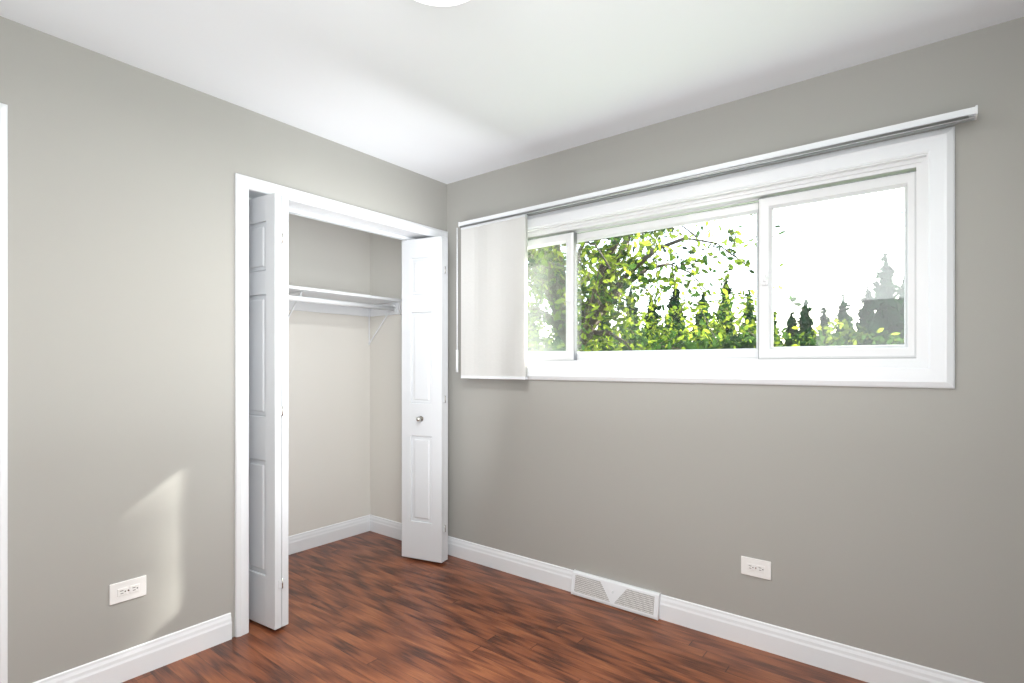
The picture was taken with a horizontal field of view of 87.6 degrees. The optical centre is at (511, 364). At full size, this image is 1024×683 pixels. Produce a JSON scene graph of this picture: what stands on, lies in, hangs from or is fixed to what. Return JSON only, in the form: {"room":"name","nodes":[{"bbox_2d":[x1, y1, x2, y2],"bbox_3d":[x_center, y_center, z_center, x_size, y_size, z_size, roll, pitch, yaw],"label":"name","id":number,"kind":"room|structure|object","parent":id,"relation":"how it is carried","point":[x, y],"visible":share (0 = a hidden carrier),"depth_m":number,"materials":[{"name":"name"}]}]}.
{"room":"empty bedroom","nodes":[
{"label":"empty bedroom","id":0,"kind":"room"},
{"bbox_2d":[0,16,446,682],"bbox_3d":[-1.406,0.025,2.421,0.180,2.440,2.950,0,0,38],"label":"wall","id":1,"kind":"structure","parent":0,"point":[121,175],"depth_m":2.11,"materials":[{"name":"grey paint"}]},
{"bbox_2d":[0,103,7,682],"bbox_3d":[-2.033,0.175,1.452,0.021,2.140,0.974,0,0,38],"label":"door frame","id":2,"kind":"structure","parent":1,"relation":"attached to","point":[3,107],"depth_m":1.82,"materials":[{"name":"white paint"}]},
{"bbox_2d":[109,575,145,604],"bbox_3d":[-1.522,0.893,2.119,0.007,0.080,0.124,0,0,38],"label":"outlet","id":3,"kind":"object","parent":1,"relation":"attached to","point":[133,588],"visible":1,"depth_m":2.12,"materials":[{"name":"white plastic"}]},
{"bbox_2d":[33,612,231,682],"bbox_3d":[-1.756,1.186,1.813,0.014,0.118,1.560,0,0,38],"label":"baseboard","id":4,"kind":"structure","parent":1,"relation":"attached to","point":[122,666],"depth_m":2.17,"materials":[{"name":"white paint"}]},
{"bbox_2d":[235,173,447,636],"bbox_3d":[-0.843,0.183,2.983,0.021,2.124,1.370,0,0,38],"label":"trim","id":5,"kind":"structure","parent":1,"relation":"attached to","point":[243,183],"depth_m":2.47,"materials":[{"name":"white wood"}]},
{"bbox_2d":[249,198,413,239],"bbox_3d":[-0.972,-0.815,3.081,0.034,0.019,1.251,0,0,38],"label":"track rail","id":6,"kind":"object","parent":5,"relation":"attached to","point":[292,211],"depth_m":3.08,"materials":[{"name":"white metal"}]},
{"bbox_2d":[288,213,369,535],"bbox_3d":[-1.351,0.025,3.233,0.730,2.440,1.600,0,0,38],"label":"wall","id":7,"kind":"structure","parent":0,"point":[329,354],"depth_m":3.74,"materials":[{"name":"grey paint"}]},
{"bbox_2d":[288,515,369,554],"bbox_3d":[-1.281,1.186,3.242,0.630,0.118,1.500,0,0,38],"label":"baseboard","id":8,"kind":"structure","parent":7,"relation":"attached to","point":[310,539],"depth_m":3.73,"materials":[{"name":"white paint"}]},
{"bbox_2d":[288,285,401,344],"bbox_3d":[-1.386,-0.309,3.323,0.364,0.319,1.499,0,0,38],"label":"shelf","id":9,"kind":"object","parent":7,"relation":"attached to","point":[300,298],"visible":0.5,"depth_m":3.61,"materials":[{"name":"white paint"}]},
{"bbox_2d":[122,531,867,682],"bbox_3d":[-0.489,1.275,1.784,3.870,0.060,3.270,0,0,38],"label":"floor","id":10,"kind":"structure","parent":0,"point":[360,610],"depth_m":2.42,"materials":[{"name":"brown wood"}]},
{"bbox_2d":[249,190,447,629],"bbox_3d":[-0.885,0.200,3.013,0.346,2.090,1.295,0,0,38],"label":"closet door","id":11,"kind":"structure","parent":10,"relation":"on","point":[252,194],"depth_m":2.58,"materials":[{"name":"white wood"}]},
{"bbox_2d":[0,0,1023,183],"bbox_3d":[-0.489,-1.235,1.784,3.870,0.080,3.270,0,0,38],"label":"ceiling","id":12,"kind":"structure","parent":0,"point":[471,88],"depth_m":2.06,"materials":[{"name":"white paint"}]},
{"bbox_2d":[415,0,468,6],"bbox_3d":[-0.218,-1.149,1.553,0.346,0.091,0.346,0,0,38],"label":"ceiling light","id":13,"kind":"object","parent":12,"relation":"attached to","point":[443,3],"depth_m":1.65,"materials":[{"name":"white glass"}]},
{"bbox_2d":[370,17,1023,682],"bbox_3d":[0.447,0.025,2.989,3.870,2.440,0.220,0,0,38],"label":"wall","id":14,"kind":"structure","parent":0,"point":[888,521],"depth_m":2.26,"materials":[{"name":"grey paint"}]},
{"bbox_2d":[571,570,660,619],"bbox_3d":[0.525,1.181,2.759,0.491,0.120,0.046,0,0,38],"label":"air vent","id":15,"kind":"object","parent":14,"relation":"in","point":[637,600],"visible":1,"depth_m":2.74,"materials":[{"name":"white metal"}]},
{"bbox_2d":[370,515,983,682],"bbox_3d":[0.375,1.186,2.896,3.670,0.118,0.014,0,0,38],"label":"baseboard","id":16,"kind":"structure","parent":14,"relation":"attached to","point":[857,663],"depth_m":2.37,"materials":[{"name":"white paint"}]},
{"bbox_2d":[456,105,977,379],"bbox_3d":[0.652,-0.419,2.622,2.463,1.004,0.106,0,0,38],"label":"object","id":17,"kind":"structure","parent":14,"relation":"attached to","point":[494,248],"depth_m":3.10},
{"bbox_2d":[528,153,927,367],"bbox_3d":[0.752,-0.390,2.705,2.140,0.800,0.154,0,0,38],"label":"slider","id":18,"kind":"object","parent":14,"relation":"in","point":[910,173],"depth_m":2.36,"materials":[{"name":"white plastic"}]},
{"bbox_2d":[516,126,954,388],"bbox_3d":[0.701,-0.390,2.639,2.292,0.952,0.021,0,0,38],"label":"trim","id":19,"kind":"structure","parent":14,"relation":"attached to","point":[939,145],"depth_m":2.14,"materials":[{"name":"white wood"}]},
{"bbox_2d":[741,556,770,579],"bbox_3d":[1.076,0.895,2.356,0.124,0.080,0.007,0,0,38],"label":"outlet","id":20,"kind":"object","parent":14,"relation":"attached to","point":[754,567],"visible":1,"depth_m":2.35,"materials":[{"name":"white plastic"}]},
{"label":"outside","id":21,"kind":"structure","parent":0,"visible":0},
{"bbox_3d":[30.837,2.045,68.213,150.000,0.200,139.480,0,0,38],"label":"lawn","id":22,"kind":"structure","parent":21,"visible":0},
{"bbox_2d":[528,214,805,351],"bbox_3d":[0.924,-0.918,9.101,6.436,5.726,6.454,0,0,-37],"label":"broadleaf tree","id":23,"kind":"object","parent":22,"relation":"on","point":[546,265],"visible":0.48,"depth_m":8.08,"materials":[{"name":"green plant"}]},
{"bbox_2d":[528,289,903,351],"bbox_3d":[6.373,-0.272,17.032,18.253,4.818,6.410,0,0,-1],"label":"hedge","id":24,"kind":"object","parent":22,"relation":"on","point":[704,342],"visible":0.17,"depth_m":16.94,"materials":[{"name":"green plant"}]},
{"bbox_2d":[528,212,903,311],"bbox_3d":[11.858,-3.178,33.054,2.190,10.246,48.235,0,0,-43],"label":"power lines","id":25,"kind":"structure","parent":22,"relation":"on","point":[899,212],"depth_m":29.01,"materials":[{"name":"grey"}]},
{"bbox_2d":[530,252,903,347],"bbox_3d":[8.989,-1.051,22.985,19.913,6.194,9.871,0,0,18],"label":"conifer trees","id":26,"kind":"object","parent":22,"relation":"on","point":[889,314],"visible":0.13,"depth_m":21.15,"materials":[{"name":"green plant"}]}
]}

